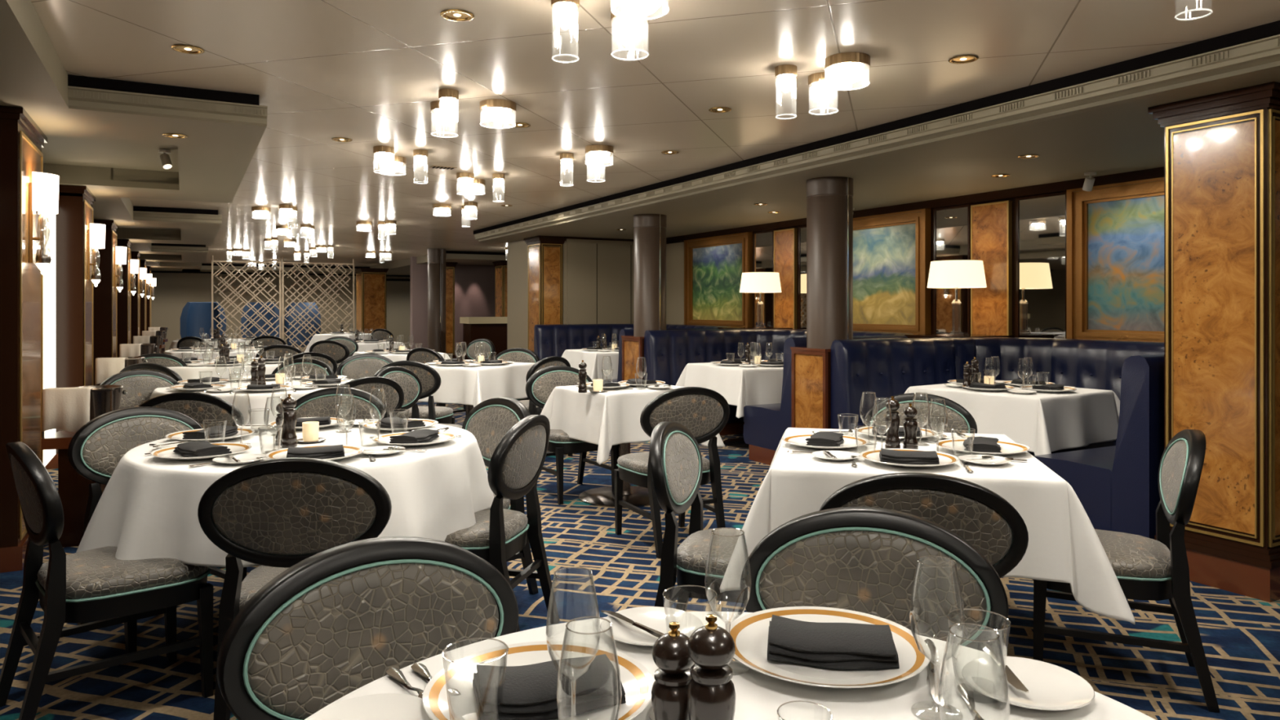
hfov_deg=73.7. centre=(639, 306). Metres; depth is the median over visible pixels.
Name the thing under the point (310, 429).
candle holder
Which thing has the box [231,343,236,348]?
candle holder
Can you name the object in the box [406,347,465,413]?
dining chair
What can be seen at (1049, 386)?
folded napkin
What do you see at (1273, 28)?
trim
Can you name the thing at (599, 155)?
diffuser
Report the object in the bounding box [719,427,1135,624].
tablecloth
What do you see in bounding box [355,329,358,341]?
pepper mill
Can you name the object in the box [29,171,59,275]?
wall sconce
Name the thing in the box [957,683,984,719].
fork
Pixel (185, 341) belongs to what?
dining chair
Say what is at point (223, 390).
bread plate
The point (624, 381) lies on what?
dinner plate
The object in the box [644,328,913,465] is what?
banquette
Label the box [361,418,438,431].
dinner plate
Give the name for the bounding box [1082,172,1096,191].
spotlight
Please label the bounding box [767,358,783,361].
folded napkin
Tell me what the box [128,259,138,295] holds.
wall sconce
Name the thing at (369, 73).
ceiling
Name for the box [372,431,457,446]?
dinner plate
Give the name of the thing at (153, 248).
trim
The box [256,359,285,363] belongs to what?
dinner plate
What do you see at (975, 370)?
pepper mill
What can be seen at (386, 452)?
bread plate
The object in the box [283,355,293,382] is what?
wine glass
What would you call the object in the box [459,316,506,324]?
countertop
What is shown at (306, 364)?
dining chair
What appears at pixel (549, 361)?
dining chair
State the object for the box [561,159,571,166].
diffuser
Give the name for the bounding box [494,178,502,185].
diffuser
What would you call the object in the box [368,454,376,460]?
table knife
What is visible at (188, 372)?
tablecloth
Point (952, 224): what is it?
wall mirror
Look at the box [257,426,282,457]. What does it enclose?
water tumbler
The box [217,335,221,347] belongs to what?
salt mill
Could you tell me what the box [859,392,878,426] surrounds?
bowl
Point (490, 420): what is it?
dining chair
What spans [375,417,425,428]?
folded napkin
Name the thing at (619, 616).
butter knife
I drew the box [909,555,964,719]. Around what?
wine glass
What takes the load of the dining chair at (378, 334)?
on the floor
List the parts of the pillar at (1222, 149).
panel, cap moulding, moulding, panel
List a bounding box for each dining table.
[465,404,473,417]
[578,442,649,507]
[723,437,748,448]
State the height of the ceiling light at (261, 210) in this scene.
0.122 m
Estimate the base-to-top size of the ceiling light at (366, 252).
0.122 m
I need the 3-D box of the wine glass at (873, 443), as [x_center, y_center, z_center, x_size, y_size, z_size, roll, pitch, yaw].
[0.916,0.446,3.414,0.071,0.206,0.071,0,0,0]
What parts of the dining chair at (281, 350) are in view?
backrest panel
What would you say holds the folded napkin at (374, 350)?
on the dinner plate at (370, 351)
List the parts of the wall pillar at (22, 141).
cap moulding, burl panel, inlay frame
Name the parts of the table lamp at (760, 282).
stem, lamp shade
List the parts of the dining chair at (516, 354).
backrest frame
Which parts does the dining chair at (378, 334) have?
backrest panel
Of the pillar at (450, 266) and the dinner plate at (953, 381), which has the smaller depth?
the dinner plate at (953, 381)
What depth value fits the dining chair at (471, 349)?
11.28 m
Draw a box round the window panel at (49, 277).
[43,213,55,466]
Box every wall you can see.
[151,272,409,351]
[409,256,495,359]
[562,239,566,324]
[666,192,1056,337]
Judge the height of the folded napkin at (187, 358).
0.038 m
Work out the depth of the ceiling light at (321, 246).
15.86 m
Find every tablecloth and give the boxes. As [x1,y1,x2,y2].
[41,386,95,431]
[75,420,493,567]
[95,357,128,384]
[149,377,353,425]
[164,346,260,359]
[168,338,252,350]
[168,358,281,380]
[304,333,371,352]
[304,611,1155,719]
[337,341,406,364]
[352,351,450,361]
[417,361,534,407]
[540,384,725,464]
[561,349,618,380]
[675,361,783,417]
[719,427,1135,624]
[904,382,1119,455]
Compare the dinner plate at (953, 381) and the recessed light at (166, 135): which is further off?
the dinner plate at (953, 381)
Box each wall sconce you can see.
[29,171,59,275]
[87,222,105,286]
[114,246,126,292]
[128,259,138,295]
[138,267,146,297]
[145,273,151,298]
[150,278,155,299]
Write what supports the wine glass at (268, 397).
on the tablecloth at (148, 507)
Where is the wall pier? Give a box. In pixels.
[506,240,528,349]
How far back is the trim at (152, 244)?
15.32 m
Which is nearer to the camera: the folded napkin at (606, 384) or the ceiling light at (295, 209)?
the folded napkin at (606, 384)
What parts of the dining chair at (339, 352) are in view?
backrest panel, backrest frame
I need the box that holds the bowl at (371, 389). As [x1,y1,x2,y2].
[368,389,386,420]
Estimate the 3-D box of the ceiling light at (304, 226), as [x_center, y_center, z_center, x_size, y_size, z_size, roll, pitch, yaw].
[-4.649,-1.051,11.877,0.147,0.177,0.147,0,0,0]
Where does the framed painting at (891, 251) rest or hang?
attached to the wall at (1014, 200)
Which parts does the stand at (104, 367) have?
rail post, rail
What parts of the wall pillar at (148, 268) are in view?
burl panel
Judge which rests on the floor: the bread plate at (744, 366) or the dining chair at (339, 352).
the dining chair at (339, 352)
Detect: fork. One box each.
[386,667,423,697]
[387,446,426,450]
[410,662,461,696]
[850,455,857,466]
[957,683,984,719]
[981,455,1026,461]
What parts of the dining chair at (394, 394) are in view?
backrest panel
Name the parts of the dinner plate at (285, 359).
dish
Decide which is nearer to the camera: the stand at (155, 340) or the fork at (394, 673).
the fork at (394, 673)
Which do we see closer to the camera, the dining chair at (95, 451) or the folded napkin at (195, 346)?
the dining chair at (95, 451)
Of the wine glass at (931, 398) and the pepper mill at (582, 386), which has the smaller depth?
the wine glass at (931, 398)
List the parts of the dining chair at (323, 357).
backrest panel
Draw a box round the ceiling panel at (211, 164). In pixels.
[69,108,266,203]
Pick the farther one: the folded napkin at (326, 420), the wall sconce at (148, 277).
the wall sconce at (148, 277)
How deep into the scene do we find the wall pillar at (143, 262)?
17.87 m
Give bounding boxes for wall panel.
[773,228,797,328]
[970,200,1012,335]
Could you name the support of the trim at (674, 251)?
attached to the wall at (1014, 200)
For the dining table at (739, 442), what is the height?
0.744 m
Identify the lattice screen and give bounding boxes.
[211,255,280,338]
[281,257,354,351]
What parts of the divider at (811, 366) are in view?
burl panel, frame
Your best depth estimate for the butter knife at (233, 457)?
2.98 m
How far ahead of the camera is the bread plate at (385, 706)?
1.14 m
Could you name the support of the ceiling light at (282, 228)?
attached to the ceiling at (369, 73)
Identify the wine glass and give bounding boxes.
[231,392,251,444]
[263,396,284,452]
[270,386,287,435]
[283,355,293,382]
[335,384,351,432]
[337,394,355,444]
[368,387,386,438]
[546,567,600,719]
[555,617,622,719]
[704,528,751,675]
[859,391,878,444]
[871,397,892,448]
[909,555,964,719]
[911,392,929,445]
[927,398,947,452]
[937,622,1010,719]
[1017,358,1028,390]
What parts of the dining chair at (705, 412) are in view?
leg, leg, seat, seat frame, leg, backrest frame, backrest panel, leg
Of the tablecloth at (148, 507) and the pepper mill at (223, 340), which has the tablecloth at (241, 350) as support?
the pepper mill at (223, 340)
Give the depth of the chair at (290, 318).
22.67 m
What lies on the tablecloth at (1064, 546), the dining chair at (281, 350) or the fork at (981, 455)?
the fork at (981, 455)
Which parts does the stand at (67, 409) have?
rail post, rail, rail post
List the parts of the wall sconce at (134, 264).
plate, lamp shade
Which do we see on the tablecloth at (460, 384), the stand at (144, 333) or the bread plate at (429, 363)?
the bread plate at (429, 363)
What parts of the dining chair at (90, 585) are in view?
leg, backrest panel, backrest frame, leg, seat, seat frame, leg, leg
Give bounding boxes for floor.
[0,348,1279,719]
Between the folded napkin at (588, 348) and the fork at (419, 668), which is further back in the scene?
the folded napkin at (588, 348)
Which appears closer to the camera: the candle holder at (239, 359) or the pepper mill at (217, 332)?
the candle holder at (239, 359)
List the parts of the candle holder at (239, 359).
glass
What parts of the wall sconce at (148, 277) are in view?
lamp shade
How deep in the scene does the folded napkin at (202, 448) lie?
3.09 m
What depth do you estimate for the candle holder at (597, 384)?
5.47 m
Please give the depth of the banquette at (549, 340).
11.71 m
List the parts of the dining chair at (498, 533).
seat, seat frame, leg, backrest frame, backrest panel, leg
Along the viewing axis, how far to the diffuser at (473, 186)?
7.66 m
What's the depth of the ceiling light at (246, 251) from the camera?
17.10 m
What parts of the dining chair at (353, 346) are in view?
backrest frame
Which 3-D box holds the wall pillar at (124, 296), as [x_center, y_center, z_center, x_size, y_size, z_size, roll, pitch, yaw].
[-7.780,0.161,12.690,0.355,2.279,0.860,0,0,-28]
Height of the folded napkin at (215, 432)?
0.038 m
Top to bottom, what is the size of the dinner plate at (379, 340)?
0.024 m
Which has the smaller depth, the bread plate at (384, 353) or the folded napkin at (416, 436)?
the folded napkin at (416, 436)
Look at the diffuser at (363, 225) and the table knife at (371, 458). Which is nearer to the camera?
the table knife at (371, 458)
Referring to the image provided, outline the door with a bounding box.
[386,279,409,348]
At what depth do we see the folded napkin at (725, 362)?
7.92 m
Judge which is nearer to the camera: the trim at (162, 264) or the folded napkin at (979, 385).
the folded napkin at (979, 385)
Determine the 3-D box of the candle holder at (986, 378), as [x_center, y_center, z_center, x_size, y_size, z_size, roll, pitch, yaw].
[2.360,0.509,5.770,0.116,0.078,0.116,0,0,0]
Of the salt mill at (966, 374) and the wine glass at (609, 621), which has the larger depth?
the salt mill at (966, 374)
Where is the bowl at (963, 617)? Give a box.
[909,559,964,666]
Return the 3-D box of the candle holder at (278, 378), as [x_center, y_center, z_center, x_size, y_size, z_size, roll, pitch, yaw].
[-2.530,0.509,6.000,0.116,0.078,0.116,0,0,0]
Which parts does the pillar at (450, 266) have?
panel, cap moulding, moulding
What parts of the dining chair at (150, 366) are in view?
backrest panel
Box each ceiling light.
[232,248,243,255]
[242,249,249,258]
[251,206,271,218]
[263,238,273,249]
[271,237,278,252]
[275,225,291,235]
[279,204,293,221]
[283,239,296,247]
[288,206,297,228]
[293,251,301,260]
[300,224,311,237]
[307,226,314,243]
[309,247,317,257]
[315,244,327,252]
[327,244,333,250]
[355,221,372,231]
[365,251,375,257]
[373,146,395,173]
[377,221,386,239]
[378,155,406,175]
[384,220,396,234]
[384,251,391,260]
[413,149,427,183]
[430,100,457,137]
[432,203,451,216]
[438,88,458,137]
[456,172,474,195]
[461,205,470,226]
[462,178,485,195]
[463,201,477,219]
[479,98,516,128]
[492,173,504,202]
[551,0,579,62]
[560,152,573,186]
[585,144,613,166]
[586,155,605,182]
[610,2,648,60]
[611,0,668,20]
[774,64,796,119]
[808,71,838,115]
[824,52,870,90]
[1174,8,1212,20]
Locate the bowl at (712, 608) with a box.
[704,530,751,623]
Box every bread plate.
[153,440,199,448]
[186,364,207,366]
[192,350,207,351]
[206,388,235,392]
[212,453,266,464]
[236,424,273,431]
[288,376,303,379]
[290,385,318,389]
[306,693,431,719]
[346,418,377,426]
[361,445,404,455]
[374,351,389,354]
[412,427,452,432]
[426,362,436,364]
[462,364,480,366]
[600,606,703,645]
[647,385,672,389]
[738,364,757,367]
[810,450,860,461]
[812,430,853,435]
[937,433,981,439]
[944,383,962,387]
[958,454,1011,465]
[961,656,1094,710]
[995,380,1004,383]
[1007,389,1036,394]
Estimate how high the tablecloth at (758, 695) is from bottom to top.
0.389 m
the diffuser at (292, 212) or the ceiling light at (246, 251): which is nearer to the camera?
the diffuser at (292, 212)
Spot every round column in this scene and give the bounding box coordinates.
[427,248,445,353]
[633,213,666,336]
[806,176,853,348]
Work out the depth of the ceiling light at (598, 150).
6.04 m
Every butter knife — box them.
[152,440,191,447]
[226,454,239,462]
[232,425,271,426]
[364,448,405,450]
[600,609,664,637]
[810,431,848,432]
[822,449,836,458]
[955,431,969,437]
[966,457,1013,460]
[981,642,1028,693]
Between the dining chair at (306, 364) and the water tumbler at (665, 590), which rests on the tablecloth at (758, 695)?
the water tumbler at (665, 590)
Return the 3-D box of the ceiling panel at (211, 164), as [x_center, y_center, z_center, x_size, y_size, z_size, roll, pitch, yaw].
[-3.356,-1.059,6.144,0.920,0.158,3.900,0,0,-28]
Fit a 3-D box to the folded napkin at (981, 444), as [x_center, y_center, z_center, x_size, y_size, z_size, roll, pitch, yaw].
[1.293,0.523,3.225,0.132,0.038,0.193,0,0,19]
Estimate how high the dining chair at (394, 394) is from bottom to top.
0.879 m
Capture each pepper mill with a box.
[216,327,219,338]
[221,333,225,346]
[223,342,230,361]
[257,355,266,385]
[281,394,297,448]
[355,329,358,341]
[389,335,394,352]
[457,342,462,361]
[577,360,586,392]
[602,333,607,350]
[687,613,735,719]
[744,342,751,364]
[884,395,900,448]
[970,357,979,382]
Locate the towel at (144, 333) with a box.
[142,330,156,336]
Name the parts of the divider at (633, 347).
burl panel, frame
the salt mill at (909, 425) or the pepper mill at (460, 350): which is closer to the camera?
the salt mill at (909, 425)
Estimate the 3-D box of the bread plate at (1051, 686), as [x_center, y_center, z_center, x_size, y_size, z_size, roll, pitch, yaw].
[0.550,0.540,1.215,0.173,0.015,0.173,0,0,0]
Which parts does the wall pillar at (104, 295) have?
cap moulding, inlay frame, burl panel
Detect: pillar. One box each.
[0,105,47,573]
[45,184,95,469]
[93,219,119,385]
[117,239,132,357]
[130,251,141,343]
[140,259,146,336]
[146,266,151,330]
[354,267,388,333]
[445,262,457,359]
[492,260,506,316]
[523,235,565,351]
[1147,81,1279,602]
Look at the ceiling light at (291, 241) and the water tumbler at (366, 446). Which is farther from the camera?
the ceiling light at (291, 241)
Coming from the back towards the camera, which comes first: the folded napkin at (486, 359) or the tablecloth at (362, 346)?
the tablecloth at (362, 346)
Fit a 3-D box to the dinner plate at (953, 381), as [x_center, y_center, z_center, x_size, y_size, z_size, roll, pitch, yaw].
[2.322,0.536,5.965,0.331,0.024,0.331,0,0,-35]
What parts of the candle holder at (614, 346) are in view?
glass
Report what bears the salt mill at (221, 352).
on the tablecloth at (188, 372)
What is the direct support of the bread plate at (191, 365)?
on the tablecloth at (188, 372)
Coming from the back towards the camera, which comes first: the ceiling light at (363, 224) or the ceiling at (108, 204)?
the ceiling light at (363, 224)
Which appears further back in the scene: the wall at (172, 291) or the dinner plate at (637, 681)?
the wall at (172, 291)
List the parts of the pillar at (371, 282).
panel, cap moulding, panel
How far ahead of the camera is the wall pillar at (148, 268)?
20.60 m
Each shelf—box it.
[41,431,76,449]
[159,344,164,348]
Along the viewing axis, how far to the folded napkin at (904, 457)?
2.94 m
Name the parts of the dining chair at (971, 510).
backrest frame, backrest panel, leg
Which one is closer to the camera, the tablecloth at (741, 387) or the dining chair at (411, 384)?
the dining chair at (411, 384)
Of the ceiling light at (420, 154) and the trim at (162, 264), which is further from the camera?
the trim at (162, 264)
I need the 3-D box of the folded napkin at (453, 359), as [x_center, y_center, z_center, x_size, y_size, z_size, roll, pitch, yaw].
[-1.841,0.523,8.268,0.132,0.038,0.193,0,0,33]
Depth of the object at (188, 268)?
21.49 m
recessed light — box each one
[162,133,188,138]
[171,44,204,53]
[331,137,351,142]
[440,8,474,21]
[509,122,530,128]
[661,150,679,154]
[708,106,731,112]
[753,203,767,205]
[947,54,978,63]
[991,173,1009,177]
[1017,154,1039,158]
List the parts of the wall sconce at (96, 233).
plate, stem, lamp shade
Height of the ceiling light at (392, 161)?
0.122 m
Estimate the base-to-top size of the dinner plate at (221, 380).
0.024 m
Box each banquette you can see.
[533,324,730,382]
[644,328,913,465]
[831,337,1164,539]
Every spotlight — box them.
[158,149,172,168]
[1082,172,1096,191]
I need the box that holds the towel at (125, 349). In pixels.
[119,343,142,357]
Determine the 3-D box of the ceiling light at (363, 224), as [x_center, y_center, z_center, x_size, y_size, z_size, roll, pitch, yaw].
[-3.704,-1.079,11.453,0.203,0.122,0.203,0,0,0]
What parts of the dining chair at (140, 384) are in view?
backrest frame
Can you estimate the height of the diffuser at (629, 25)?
0.050 m
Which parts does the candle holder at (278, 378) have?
glass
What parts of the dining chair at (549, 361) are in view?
seat, leg, backrest frame, backrest panel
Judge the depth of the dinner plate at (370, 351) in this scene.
10.02 m
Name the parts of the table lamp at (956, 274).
stem, lamp shade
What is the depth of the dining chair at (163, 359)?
7.78 m
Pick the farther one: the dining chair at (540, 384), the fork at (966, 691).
the dining chair at (540, 384)
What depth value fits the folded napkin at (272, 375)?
6.37 m
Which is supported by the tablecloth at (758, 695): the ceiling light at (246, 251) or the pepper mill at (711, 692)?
the pepper mill at (711, 692)
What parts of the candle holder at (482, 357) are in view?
glass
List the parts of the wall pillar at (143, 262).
cap moulding, inlay frame, burl panel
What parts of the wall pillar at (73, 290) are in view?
cap moulding, burl panel, inlay frame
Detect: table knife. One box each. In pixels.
[188,462,217,466]
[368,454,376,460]
[604,388,633,391]
[648,706,654,719]
[787,450,814,453]
[924,639,944,706]
[959,459,973,471]
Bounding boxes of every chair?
[0,441,213,719]
[67,406,246,653]
[100,369,178,408]
[120,363,182,383]
[137,353,187,367]
[138,391,244,568]
[176,336,209,348]
[180,302,226,338]
[197,457,391,719]
[216,536,518,719]
[240,302,281,337]
[248,335,286,346]
[255,344,302,357]
[271,358,334,377]
[281,351,337,373]
[284,302,320,346]
[293,386,388,420]
[309,339,349,375]
[324,336,358,368]
[337,353,393,379]
[338,376,404,417]
[370,328,393,341]
[373,366,462,428]
[381,360,454,424]
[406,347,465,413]
[443,338,494,408]
[444,414,559,631]
[462,396,538,595]
[494,347,539,400]
[519,356,573,456]
[525,365,617,504]
[613,386,729,558]
[649,421,742,611]
[740,506,1008,652]
[818,472,1028,656]
[863,392,977,433]
[1031,429,1220,712]
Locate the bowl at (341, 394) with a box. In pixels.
[337,394,355,429]
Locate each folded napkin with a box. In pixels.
[173,440,231,457]
[178,346,191,349]
[180,357,197,360]
[182,382,213,388]
[182,425,238,439]
[186,377,219,382]
[194,345,213,347]
[214,360,239,364]
[240,344,257,346]
[246,383,280,389]
[263,355,284,359]
[265,358,284,361]
[265,373,275,377]
[286,444,344,459]
[295,416,331,426]
[308,373,337,378]
[311,377,341,384]
[372,349,384,351]
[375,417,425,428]
[389,429,439,444]
[395,350,410,351]
[438,358,457,361]
[440,360,465,364]
[472,653,626,719]
[475,358,497,360]
[480,360,502,363]
[586,346,602,349]
[590,380,620,386]
[626,378,657,384]
[720,360,742,364]
[727,358,745,361]
[760,360,783,364]
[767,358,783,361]
[767,614,899,670]
[804,431,844,446]
[871,424,921,436]
[879,448,939,464]
[955,377,984,383]
[963,436,1001,453]
[968,382,1006,388]
[1010,378,1046,385]
[1031,383,1064,390]
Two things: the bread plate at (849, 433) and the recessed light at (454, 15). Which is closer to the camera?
the recessed light at (454, 15)
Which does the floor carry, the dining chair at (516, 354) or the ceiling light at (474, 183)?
the dining chair at (516, 354)
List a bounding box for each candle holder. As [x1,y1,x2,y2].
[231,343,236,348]
[236,354,246,362]
[271,373,288,385]
[296,421,325,443]
[399,346,404,350]
[475,355,484,364]
[589,379,606,392]
[609,343,617,350]
[751,355,760,364]
[983,375,994,384]
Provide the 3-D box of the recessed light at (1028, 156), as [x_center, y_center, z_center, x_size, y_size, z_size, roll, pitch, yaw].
[2.528,-0.977,5.550,0.132,0.006,0.132,0,0,0]
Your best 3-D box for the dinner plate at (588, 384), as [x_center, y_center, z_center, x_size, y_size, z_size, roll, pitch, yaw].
[-0.231,0.536,5.742,0.331,0.024,0.331,0,0,-36]
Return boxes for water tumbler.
[202,418,226,442]
[228,367,241,382]
[228,373,243,390]
[248,408,270,435]
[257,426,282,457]
[289,371,302,386]
[334,404,354,430]
[358,419,381,447]
[389,408,409,432]
[441,638,508,719]
[635,373,647,389]
[662,586,717,632]
[777,700,832,719]
[837,413,858,434]
[853,426,878,457]
[923,414,945,443]
[946,608,1010,694]
[951,426,975,459]
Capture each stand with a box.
[41,385,127,547]
[94,356,147,385]
[119,343,157,357]
[133,335,162,353]
[142,330,166,352]
[147,327,168,353]
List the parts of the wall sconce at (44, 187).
plate, crystal arm, stem, crystal arm, lamp shade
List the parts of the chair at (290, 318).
seat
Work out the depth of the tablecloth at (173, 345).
13.56 m
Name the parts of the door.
frame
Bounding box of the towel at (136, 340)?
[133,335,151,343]
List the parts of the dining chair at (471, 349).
backrest frame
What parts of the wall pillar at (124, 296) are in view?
cap moulding, inlay frame, burl panel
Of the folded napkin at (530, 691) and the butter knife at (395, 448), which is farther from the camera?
the butter knife at (395, 448)
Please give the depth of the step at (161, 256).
17.88 m
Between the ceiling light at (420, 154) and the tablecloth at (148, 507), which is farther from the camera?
the ceiling light at (420, 154)
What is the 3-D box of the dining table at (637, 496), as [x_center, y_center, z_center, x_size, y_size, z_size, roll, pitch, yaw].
[-0.110,0.928,5.830,0.692,0.744,0.620,0,0,-36]
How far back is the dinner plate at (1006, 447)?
3.25 m
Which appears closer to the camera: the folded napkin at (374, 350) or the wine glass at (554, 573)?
the wine glass at (554, 573)
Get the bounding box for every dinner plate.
[150,442,251,460]
[164,427,254,441]
[169,383,226,391]
[170,348,199,351]
[177,378,229,384]
[186,361,199,364]
[189,346,217,348]
[206,361,245,366]
[208,348,237,351]
[213,356,248,360]
[235,385,291,391]
[241,375,289,380]
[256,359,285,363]
[266,444,364,460]
[268,417,346,429]
[300,375,346,381]
[302,380,350,386]
[360,340,382,342]
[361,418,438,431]
[364,350,392,353]
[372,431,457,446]
[391,351,408,353]
[422,640,653,719]
[435,362,471,366]
[473,361,508,365]
[581,348,608,351]
[586,382,630,389]
[617,380,665,386]
[713,361,749,365]
[725,606,931,688]
[754,362,783,366]
[782,433,868,449]
[856,425,937,439]
[859,448,959,467]
[935,438,1030,455]
[946,379,997,384]
[960,385,1015,391]
[1002,380,1054,386]
[1020,385,1076,392]
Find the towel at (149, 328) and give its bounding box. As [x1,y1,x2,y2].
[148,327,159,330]
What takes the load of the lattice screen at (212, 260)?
on the floor
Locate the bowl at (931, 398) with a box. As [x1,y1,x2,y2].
[927,398,947,434]
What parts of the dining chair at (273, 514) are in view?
leg, seat, backrest panel, backrest frame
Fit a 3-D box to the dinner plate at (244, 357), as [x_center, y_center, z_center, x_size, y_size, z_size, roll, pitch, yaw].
[-4.200,0.536,8.773,0.331,0.024,0.331,0,0,-23]
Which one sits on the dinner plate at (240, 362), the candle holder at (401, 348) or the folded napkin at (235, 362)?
the folded napkin at (235, 362)
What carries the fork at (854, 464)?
on the tablecloth at (1064, 546)
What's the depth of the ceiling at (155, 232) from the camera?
12.03 m
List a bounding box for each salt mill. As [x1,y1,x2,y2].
[213,328,217,338]
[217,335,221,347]
[218,344,224,361]
[249,359,258,384]
[275,399,285,445]
[596,335,600,347]
[651,621,693,719]
[902,403,918,449]
[962,361,971,389]
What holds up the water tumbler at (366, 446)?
on the tablecloth at (148, 507)
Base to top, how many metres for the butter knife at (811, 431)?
0.005 m
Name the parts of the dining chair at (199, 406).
backrest frame, backrest panel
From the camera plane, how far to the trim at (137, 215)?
9.87 m
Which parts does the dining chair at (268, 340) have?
backrest panel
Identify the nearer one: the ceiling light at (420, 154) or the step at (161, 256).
the ceiling light at (420, 154)
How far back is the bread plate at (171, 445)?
3.33 m
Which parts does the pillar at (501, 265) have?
panel, cap moulding, panel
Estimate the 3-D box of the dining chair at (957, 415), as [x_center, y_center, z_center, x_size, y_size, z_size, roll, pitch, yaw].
[1.307,0.864,3.953,0.524,0.879,0.563,0,0,14]
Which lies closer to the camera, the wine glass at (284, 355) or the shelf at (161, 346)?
the wine glass at (284, 355)
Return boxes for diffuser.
[254,210,267,215]
[280,208,290,213]
[288,210,295,215]
[358,224,369,228]
[376,152,391,160]
[382,162,402,169]
[415,155,426,163]
[434,109,453,120]
[435,208,448,213]
[441,97,455,109]
[458,177,471,184]
[466,183,482,191]
[466,206,475,211]
[484,108,511,120]
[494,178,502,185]
[555,3,575,21]
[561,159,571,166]
[589,151,609,160]
[589,162,602,170]
[616,16,643,34]
[635,0,644,3]
[778,75,793,87]
[812,82,834,95]
[831,64,863,79]
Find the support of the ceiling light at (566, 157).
attached to the ceiling at (369, 73)
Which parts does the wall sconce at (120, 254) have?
plate, lamp shade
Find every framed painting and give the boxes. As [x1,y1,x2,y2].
[684,231,752,327]
[853,208,930,334]
[1066,177,1164,342]
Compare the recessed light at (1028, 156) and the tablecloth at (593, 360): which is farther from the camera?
the tablecloth at (593, 360)
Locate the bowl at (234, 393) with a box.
[231,393,251,426]
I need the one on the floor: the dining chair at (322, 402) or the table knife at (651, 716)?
the dining chair at (322, 402)
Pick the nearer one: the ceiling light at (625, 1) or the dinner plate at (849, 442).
the ceiling light at (625, 1)
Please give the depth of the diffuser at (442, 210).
9.51 m
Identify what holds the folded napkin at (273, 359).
on the dinner plate at (285, 359)
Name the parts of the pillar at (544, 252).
panel, cap moulding, panel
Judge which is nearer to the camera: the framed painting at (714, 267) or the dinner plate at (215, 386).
the dinner plate at (215, 386)
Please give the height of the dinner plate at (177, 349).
0.024 m
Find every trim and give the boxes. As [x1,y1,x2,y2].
[67,74,259,105]
[67,85,267,126]
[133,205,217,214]
[133,210,222,223]
[151,243,205,247]
[151,245,208,253]
[151,271,409,276]
[160,262,201,266]
[201,263,369,268]
[445,250,506,255]
[473,20,1279,234]
[473,34,1279,242]
[483,38,1279,235]
[564,236,633,241]
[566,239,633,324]
[596,243,597,324]
[666,166,1164,244]
[666,241,684,324]
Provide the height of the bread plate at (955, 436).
0.015 m
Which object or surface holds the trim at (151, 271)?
attached to the wall at (172, 291)
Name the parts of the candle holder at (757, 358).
glass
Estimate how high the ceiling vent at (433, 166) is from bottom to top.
0.006 m
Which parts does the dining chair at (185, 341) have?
backrest panel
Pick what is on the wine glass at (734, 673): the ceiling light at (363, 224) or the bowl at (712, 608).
the bowl at (712, 608)
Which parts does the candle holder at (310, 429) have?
glass, dish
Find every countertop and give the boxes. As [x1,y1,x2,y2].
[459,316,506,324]
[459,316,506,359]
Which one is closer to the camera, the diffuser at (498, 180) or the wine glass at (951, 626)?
the wine glass at (951, 626)
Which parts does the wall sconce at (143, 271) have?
lamp shade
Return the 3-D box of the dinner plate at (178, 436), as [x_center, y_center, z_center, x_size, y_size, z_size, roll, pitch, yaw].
[-1.777,0.536,3.534,0.331,0.024,0.331,0,0,7]
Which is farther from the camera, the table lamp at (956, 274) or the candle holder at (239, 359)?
the candle holder at (239, 359)
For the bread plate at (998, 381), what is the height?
0.015 m
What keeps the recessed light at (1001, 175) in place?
in the ceiling at (1122, 138)
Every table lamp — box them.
[739,271,781,328]
[927,260,986,335]
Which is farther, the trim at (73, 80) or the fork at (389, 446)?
the trim at (73, 80)
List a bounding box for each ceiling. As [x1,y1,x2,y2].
[0,0,85,137]
[31,0,1279,266]
[44,163,136,226]
[115,227,152,253]
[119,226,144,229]
[133,220,221,244]
[139,253,160,267]
[151,253,506,275]
[479,60,1279,242]
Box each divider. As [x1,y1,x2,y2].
[621,326,792,381]
[790,333,1013,428]
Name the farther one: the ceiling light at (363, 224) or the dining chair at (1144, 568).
the ceiling light at (363, 224)
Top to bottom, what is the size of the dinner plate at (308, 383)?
0.024 m
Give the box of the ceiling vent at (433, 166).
[429,165,457,169]
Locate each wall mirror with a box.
[752,230,774,327]
[798,225,806,328]
[933,204,970,333]
[1016,191,1066,338]
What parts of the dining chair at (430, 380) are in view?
backrest frame, backrest panel, seat, leg, seat frame, leg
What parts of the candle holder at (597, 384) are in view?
glass, dish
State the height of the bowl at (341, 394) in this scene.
0.139 m
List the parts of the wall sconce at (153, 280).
lamp shade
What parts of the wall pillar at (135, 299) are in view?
cap moulding, burl panel, inlay frame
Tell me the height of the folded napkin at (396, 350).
0.038 m
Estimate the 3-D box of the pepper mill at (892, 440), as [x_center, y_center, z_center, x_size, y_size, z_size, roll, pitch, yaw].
[0.965,0.445,3.259,0.057,0.207,0.057,0,0,17]
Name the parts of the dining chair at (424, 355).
backrest panel, backrest frame, leg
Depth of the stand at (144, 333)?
15.58 m
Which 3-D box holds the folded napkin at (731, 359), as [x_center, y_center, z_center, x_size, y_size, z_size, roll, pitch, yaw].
[0.964,0.523,8.331,0.193,0.038,0.132,0,0,-24]
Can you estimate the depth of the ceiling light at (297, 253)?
17.60 m

